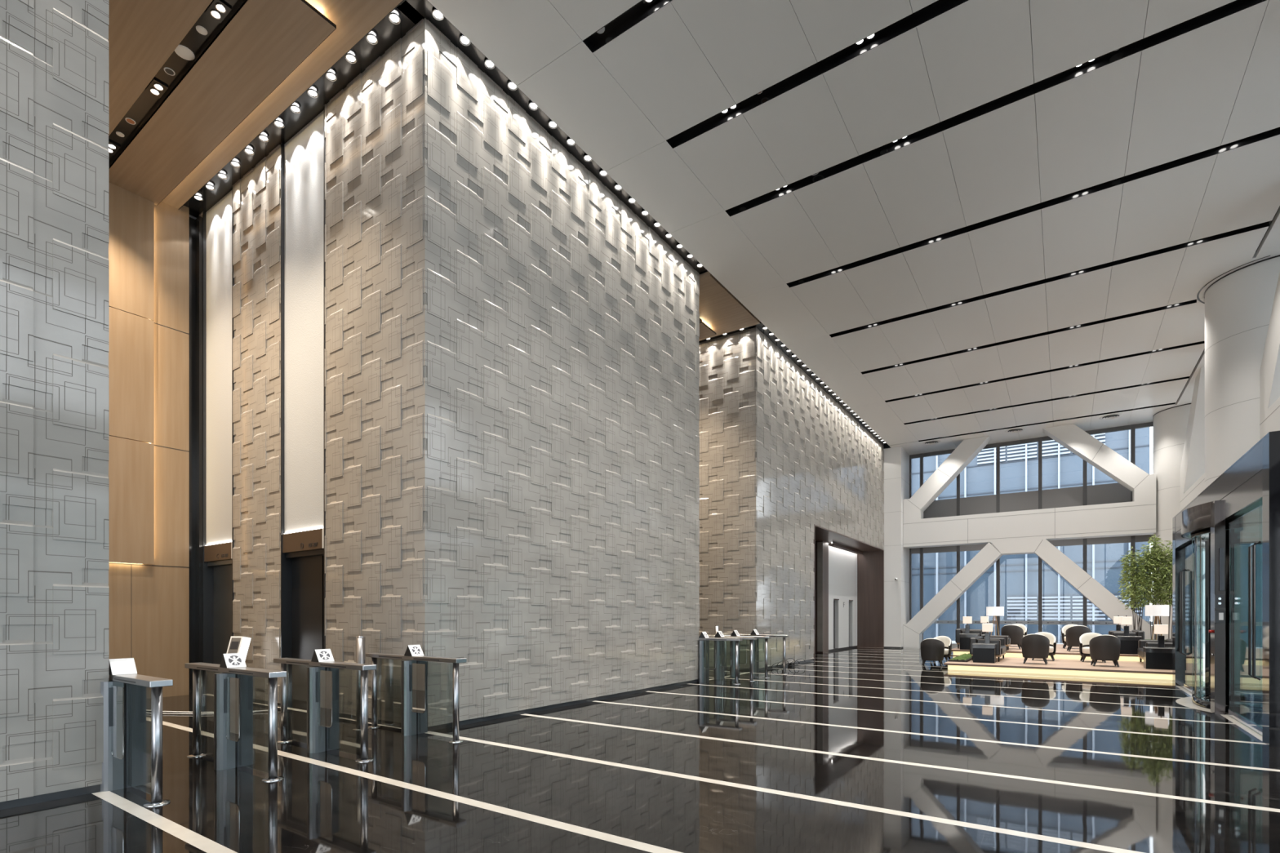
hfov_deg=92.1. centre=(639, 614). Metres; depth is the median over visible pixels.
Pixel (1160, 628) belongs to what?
table lamp
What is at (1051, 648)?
seat cushion
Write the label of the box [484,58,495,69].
recessed light
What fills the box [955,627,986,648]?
sofa
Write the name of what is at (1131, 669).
platform
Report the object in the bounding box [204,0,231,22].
recessed light
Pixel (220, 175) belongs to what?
recessed light
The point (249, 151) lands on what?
recessed light
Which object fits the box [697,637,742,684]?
turnstile
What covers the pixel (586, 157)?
recessed light
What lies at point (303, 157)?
elevator
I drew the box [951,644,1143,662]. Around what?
platform
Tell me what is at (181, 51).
ceiling speaker
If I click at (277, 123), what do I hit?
recessed light
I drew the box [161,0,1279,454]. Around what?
ceiling
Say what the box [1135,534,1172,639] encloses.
bamboo
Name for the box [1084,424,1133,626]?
window
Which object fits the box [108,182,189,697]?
wall
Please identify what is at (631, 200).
recessed light
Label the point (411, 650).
sign
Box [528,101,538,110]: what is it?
recessed light
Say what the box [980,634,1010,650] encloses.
sofa
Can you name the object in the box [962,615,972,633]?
table lamp
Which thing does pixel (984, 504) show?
window
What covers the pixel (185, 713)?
cable
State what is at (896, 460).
pilaster
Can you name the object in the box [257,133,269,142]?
recessed light
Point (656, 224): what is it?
recessed light
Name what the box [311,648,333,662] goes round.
sign
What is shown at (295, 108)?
recessed light
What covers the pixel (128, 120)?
detector
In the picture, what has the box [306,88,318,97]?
recessed light
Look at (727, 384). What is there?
wall
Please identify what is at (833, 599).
door
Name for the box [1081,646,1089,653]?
seat cushion
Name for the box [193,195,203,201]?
recessed light
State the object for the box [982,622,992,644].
table lamp
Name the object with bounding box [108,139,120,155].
recessed light
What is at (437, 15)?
recessed light
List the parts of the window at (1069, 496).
spandrel panel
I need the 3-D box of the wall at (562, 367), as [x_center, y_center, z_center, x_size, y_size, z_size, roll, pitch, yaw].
[-3.643,-3.060,12.712,6.991,9.120,7.380,0,0,35]
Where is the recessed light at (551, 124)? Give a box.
[547,120,557,128]
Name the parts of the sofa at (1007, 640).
armrest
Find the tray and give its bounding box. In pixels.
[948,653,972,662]
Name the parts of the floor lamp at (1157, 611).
leg, lamp shade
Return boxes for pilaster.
[883,446,909,648]
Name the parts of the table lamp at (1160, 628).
lamp shade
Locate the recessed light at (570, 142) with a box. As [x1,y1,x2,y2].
[566,137,575,146]
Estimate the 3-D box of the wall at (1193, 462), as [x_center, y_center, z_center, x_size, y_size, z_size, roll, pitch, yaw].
[8.048,-5.225,4.963,0.802,4.550,41.300,0,0,35]
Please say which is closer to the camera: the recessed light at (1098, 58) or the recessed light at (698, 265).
the recessed light at (1098, 58)
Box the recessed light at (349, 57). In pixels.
[344,53,356,63]
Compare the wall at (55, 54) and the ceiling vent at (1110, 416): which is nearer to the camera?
the wall at (55, 54)
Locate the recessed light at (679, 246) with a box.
[675,243,683,248]
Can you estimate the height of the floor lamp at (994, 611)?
1.432 m
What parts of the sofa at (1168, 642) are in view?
armrest, armrest, backrest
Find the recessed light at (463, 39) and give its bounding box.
[458,34,471,45]
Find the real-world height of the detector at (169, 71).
0.008 m
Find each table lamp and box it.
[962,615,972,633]
[980,615,988,623]
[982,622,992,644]
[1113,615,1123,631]
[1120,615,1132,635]
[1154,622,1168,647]
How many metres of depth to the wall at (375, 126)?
8.73 m
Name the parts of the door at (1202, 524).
pull handle, rail, pull handle, rail, curved glass, control panel, panel, control post, rail, pull handle, pull handle, rail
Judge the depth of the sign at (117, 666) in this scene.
5.32 m
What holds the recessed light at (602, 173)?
in the ceiling at (1037, 305)
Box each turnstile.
[100,674,173,807]
[184,662,286,782]
[273,657,376,762]
[364,653,466,742]
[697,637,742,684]
[698,635,756,681]
[707,635,771,678]
[723,634,789,674]
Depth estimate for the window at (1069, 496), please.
25.67 m
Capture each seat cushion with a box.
[943,648,949,654]
[1000,645,1006,654]
[1048,646,1053,653]
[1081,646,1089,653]
[1137,648,1143,657]
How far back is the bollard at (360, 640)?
8.06 m
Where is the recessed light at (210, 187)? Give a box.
[204,183,215,191]
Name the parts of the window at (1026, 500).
spandrel panel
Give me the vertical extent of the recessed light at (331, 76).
0.032 m
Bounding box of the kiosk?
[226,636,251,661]
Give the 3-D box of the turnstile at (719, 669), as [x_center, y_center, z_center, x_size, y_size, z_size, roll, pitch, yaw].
[1.842,1.008,14.432,1.860,0.985,0.310,0,0,35]
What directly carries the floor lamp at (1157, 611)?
on the platform at (1014, 651)
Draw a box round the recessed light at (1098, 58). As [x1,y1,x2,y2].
[1071,57,1099,71]
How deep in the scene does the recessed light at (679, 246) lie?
12.73 m
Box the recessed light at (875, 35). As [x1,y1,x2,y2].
[853,31,879,48]
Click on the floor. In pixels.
(855, 749)
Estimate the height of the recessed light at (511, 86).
0.032 m
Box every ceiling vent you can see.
[922,440,940,444]
[1004,427,1025,433]
[1098,413,1122,419]
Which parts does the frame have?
apex plate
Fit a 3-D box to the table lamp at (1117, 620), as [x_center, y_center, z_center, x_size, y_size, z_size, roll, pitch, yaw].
[15.624,0.320,20.142,0.240,0.600,0.240,0,0,35]
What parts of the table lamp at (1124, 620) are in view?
lamp shade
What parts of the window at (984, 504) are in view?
spandrel panel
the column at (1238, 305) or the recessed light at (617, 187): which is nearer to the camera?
the recessed light at (617, 187)
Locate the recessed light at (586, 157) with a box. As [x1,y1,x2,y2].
[583,154,591,161]
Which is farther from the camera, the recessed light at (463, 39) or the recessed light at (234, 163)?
the recessed light at (234, 163)
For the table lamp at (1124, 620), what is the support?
on the side table at (1129, 644)
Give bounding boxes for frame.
[902,423,1155,648]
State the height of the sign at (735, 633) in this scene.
0.135 m
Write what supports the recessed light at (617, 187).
in the ceiling at (1037, 305)
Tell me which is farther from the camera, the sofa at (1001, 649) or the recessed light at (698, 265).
the sofa at (1001, 649)
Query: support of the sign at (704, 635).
on the turnstile at (703, 643)
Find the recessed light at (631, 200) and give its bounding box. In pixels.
[627,197,635,204]
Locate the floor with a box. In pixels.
[0,647,1279,852]
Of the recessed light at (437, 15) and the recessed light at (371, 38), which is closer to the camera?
the recessed light at (437, 15)
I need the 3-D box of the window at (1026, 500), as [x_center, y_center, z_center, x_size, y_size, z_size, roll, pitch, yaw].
[16.305,-3.000,26.544,1.546,9.000,0.140,0,0,35]
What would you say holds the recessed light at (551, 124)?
in the ceiling at (1037, 305)
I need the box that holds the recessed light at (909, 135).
[889,134,911,145]
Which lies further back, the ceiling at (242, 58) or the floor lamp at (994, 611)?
the floor lamp at (994, 611)
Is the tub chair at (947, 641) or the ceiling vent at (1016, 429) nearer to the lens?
the tub chair at (947, 641)
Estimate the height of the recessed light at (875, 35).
0.032 m
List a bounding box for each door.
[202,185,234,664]
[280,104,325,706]
[833,599,839,648]
[1179,500,1262,735]
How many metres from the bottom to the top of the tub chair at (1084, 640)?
0.813 m
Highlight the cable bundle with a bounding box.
[771,657,804,667]
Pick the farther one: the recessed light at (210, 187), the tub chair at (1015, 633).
the tub chair at (1015, 633)
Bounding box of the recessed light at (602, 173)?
[599,169,607,176]
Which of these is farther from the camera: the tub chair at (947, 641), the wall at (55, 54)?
the tub chair at (947, 641)
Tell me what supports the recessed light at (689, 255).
in the ceiling at (1037, 305)
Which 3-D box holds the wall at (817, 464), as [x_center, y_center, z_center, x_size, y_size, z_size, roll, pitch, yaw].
[4.178,-3.060,24.082,6.992,9.120,13.980,0,0,35]
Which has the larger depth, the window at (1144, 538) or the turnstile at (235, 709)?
the window at (1144, 538)
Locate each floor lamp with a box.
[986,606,1004,635]
[1145,604,1168,639]
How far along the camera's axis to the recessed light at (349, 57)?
8.40 m
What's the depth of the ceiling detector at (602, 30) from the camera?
8.04 m
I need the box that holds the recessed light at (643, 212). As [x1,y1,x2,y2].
[640,209,648,216]
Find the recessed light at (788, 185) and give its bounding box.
[773,183,791,192]
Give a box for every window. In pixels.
[909,453,921,620]
[911,426,1150,643]
[921,448,958,640]
[958,443,998,635]
[998,437,1039,635]
[1040,435,1084,631]
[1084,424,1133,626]
[1133,422,1153,625]
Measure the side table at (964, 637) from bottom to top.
0.520 m
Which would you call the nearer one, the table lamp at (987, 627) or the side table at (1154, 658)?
the side table at (1154, 658)
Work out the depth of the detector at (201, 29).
7.85 m
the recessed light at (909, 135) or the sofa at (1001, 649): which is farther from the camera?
the sofa at (1001, 649)
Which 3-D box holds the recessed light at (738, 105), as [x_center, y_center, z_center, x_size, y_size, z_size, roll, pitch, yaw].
[1.329,-7.599,9.238,0.320,0.032,0.170,0,0,35]
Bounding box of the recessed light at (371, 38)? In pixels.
[365,33,377,44]
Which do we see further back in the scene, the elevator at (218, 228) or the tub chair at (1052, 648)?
the tub chair at (1052, 648)
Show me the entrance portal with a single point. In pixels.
(1253, 481)
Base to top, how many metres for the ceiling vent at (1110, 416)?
0.035 m
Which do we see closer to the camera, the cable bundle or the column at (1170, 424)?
the cable bundle
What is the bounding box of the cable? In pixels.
[162,711,192,715]
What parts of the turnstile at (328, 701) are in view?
post, glass panel, wing panel, rail, glass panel, post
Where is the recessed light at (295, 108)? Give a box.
[289,104,301,113]
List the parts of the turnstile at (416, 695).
post, glass panel, rail, wing panel, glass panel, post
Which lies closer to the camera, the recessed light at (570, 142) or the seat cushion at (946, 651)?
the recessed light at (570, 142)
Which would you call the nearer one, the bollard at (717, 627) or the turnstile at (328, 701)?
the turnstile at (328, 701)
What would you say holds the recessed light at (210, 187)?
in the ceiling at (1037, 305)
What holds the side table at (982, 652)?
on the platform at (1131, 669)
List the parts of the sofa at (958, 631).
backrest, armrest, armrest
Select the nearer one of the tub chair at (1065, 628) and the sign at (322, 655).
the sign at (322, 655)
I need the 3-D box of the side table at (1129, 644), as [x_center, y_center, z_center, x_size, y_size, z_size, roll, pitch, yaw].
[14.265,0.880,18.007,0.550,0.520,0.550,0,0,35]
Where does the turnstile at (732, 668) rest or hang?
on the floor
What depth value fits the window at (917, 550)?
28.94 m
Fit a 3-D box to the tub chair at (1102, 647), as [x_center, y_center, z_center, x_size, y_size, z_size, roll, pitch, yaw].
[11.936,0.912,15.840,0.641,0.813,0.602,0,0,31]
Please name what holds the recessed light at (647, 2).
in the ceiling at (1037, 305)
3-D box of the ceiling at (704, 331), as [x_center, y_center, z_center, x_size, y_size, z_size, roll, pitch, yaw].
[-1.115,-7.412,16.905,5.924,0.086,2.394,0,0,35]
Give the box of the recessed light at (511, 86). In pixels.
[506,80,517,90]
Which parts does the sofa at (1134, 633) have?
armrest, armrest, backrest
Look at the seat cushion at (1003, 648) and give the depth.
17.74 m
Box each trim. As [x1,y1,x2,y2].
[831,542,862,554]
[951,643,959,648]
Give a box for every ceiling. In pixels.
[108,0,336,205]
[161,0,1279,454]
[698,318,715,339]
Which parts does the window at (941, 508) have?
spandrel panel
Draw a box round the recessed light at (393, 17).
[387,12,400,24]
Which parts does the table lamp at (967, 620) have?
lamp shade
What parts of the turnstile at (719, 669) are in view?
rail, post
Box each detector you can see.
[115,131,124,137]
[124,117,135,124]
[164,66,175,75]
[195,25,208,35]
[596,26,604,33]
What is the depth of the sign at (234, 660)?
6.03 m
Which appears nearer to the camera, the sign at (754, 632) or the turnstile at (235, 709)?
the turnstile at (235, 709)
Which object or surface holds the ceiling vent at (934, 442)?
in the ceiling at (1037, 305)
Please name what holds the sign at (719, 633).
on the turnstile at (719, 669)
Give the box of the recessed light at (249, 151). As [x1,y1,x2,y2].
[243,147,254,155]
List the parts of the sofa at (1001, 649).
backrest, frame, armrest, armrest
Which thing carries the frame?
on the floor
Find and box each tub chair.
[920,638,944,666]
[933,635,951,662]
[1000,624,1023,649]
[1013,623,1026,637]
[1021,633,1049,664]
[1031,631,1056,661]
[1061,624,1076,648]
[1065,625,1090,651]
[1079,632,1106,662]
[1088,635,1120,666]
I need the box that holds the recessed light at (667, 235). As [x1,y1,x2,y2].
[665,233,671,238]
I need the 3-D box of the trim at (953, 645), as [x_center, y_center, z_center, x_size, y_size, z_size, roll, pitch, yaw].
[16.434,1.400,26.261,9.280,0.200,0.260,0,0,35]
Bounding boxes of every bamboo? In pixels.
[1116,544,1159,631]
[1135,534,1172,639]
[1155,546,1172,639]
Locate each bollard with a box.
[355,635,365,663]
[715,625,719,635]
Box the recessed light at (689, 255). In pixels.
[686,253,693,258]
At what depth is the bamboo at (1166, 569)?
20.15 m
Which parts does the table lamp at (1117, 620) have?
lamp shade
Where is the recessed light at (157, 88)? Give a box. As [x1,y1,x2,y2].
[145,77,168,98]
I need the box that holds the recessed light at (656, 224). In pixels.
[653,222,661,227]
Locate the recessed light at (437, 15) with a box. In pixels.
[431,8,444,20]
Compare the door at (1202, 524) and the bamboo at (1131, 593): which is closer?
the door at (1202, 524)
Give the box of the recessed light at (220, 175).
[217,172,227,179]
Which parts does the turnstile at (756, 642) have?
post, rail, post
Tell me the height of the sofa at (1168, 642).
0.660 m
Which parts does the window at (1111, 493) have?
spandrel panel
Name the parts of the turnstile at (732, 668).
rail, post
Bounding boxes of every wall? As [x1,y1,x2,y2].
[0,0,109,809]
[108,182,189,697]
[189,17,699,725]
[199,17,425,719]
[698,327,756,668]
[709,327,884,671]
[828,546,857,651]
[1180,271,1279,511]
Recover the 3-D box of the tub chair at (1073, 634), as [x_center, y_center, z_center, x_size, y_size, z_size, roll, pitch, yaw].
[13.620,0.732,19.172,0.641,0.813,0.602,0,0,30]
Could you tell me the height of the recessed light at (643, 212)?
0.032 m
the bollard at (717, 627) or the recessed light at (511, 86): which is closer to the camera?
the recessed light at (511, 86)
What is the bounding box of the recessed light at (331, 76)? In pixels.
[324,71,337,81]
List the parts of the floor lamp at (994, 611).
lamp shade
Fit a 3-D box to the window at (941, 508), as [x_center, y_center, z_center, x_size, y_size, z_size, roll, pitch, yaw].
[13.752,-3.000,28.299,1.530,9.000,0.140,0,0,35]
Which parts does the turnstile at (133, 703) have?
wing panel, glass panel, rail, post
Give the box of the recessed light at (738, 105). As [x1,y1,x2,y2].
[720,102,741,115]
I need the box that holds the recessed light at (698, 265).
[696,262,702,267]
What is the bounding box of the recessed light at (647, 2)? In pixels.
[642,0,657,7]
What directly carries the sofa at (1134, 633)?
on the platform at (1014, 651)
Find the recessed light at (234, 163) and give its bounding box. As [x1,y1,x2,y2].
[230,160,240,167]
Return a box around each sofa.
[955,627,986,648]
[969,635,1006,662]
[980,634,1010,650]
[1108,630,1144,639]
[1137,639,1172,662]
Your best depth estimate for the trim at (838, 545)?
26.25 m
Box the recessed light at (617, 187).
[613,183,622,191]
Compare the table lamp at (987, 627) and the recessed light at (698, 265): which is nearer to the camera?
the recessed light at (698, 265)
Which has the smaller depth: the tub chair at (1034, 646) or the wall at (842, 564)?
the tub chair at (1034, 646)
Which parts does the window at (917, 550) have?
spandrel panel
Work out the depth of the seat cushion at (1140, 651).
16.58 m
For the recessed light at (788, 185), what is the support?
in the ceiling at (1037, 305)
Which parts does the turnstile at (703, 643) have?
rail, post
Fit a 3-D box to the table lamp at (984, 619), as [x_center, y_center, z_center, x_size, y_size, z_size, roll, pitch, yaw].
[12.420,0.320,22.225,0.240,0.600,0.240,0,0,35]
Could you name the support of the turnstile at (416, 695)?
on the floor
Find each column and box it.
[1152,403,1191,639]
[1204,254,1279,488]
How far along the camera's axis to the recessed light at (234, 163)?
10.37 m
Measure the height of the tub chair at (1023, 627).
0.813 m
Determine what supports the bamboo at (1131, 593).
on the trough
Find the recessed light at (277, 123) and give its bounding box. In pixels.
[273,120,284,128]
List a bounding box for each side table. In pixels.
[959,633,980,649]
[973,643,996,663]
[1115,635,1141,654]
[1142,646,1172,670]
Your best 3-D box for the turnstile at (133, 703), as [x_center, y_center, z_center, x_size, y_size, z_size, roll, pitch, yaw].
[-4.513,1.008,5.367,1.860,0.985,0.310,0,0,35]
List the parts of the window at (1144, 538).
spandrel panel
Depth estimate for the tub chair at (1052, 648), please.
17.82 m
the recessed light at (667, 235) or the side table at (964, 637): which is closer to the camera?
the recessed light at (667, 235)
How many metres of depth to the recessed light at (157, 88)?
8.70 m
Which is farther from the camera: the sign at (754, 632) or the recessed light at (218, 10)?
the sign at (754, 632)
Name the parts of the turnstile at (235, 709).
post, glass panel, wing panel, rail, glass panel, post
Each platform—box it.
[943,657,1172,679]
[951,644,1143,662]
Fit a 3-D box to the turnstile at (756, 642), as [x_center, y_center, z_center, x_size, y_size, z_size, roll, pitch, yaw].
[2.970,1.008,16.072,1.860,0.985,0.310,0,0,35]
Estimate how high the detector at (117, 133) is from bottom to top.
0.008 m
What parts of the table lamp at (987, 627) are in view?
lamp shade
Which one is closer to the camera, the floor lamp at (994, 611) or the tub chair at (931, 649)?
the tub chair at (931, 649)
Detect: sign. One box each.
[109,657,137,675]
[219,653,246,668]
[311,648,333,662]
[404,644,423,656]
[698,631,708,638]
[715,631,724,636]
[730,630,739,635]
[751,629,759,635]
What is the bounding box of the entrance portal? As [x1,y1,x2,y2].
[1172,431,1279,746]
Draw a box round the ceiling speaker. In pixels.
[174,44,195,60]
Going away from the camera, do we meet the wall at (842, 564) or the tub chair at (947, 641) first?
the tub chair at (947, 641)
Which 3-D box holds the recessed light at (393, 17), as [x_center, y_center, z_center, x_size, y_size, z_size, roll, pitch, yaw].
[-3.118,-7.584,7.837,0.152,0.032,0.150,0,0,35]
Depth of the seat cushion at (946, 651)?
19.47 m

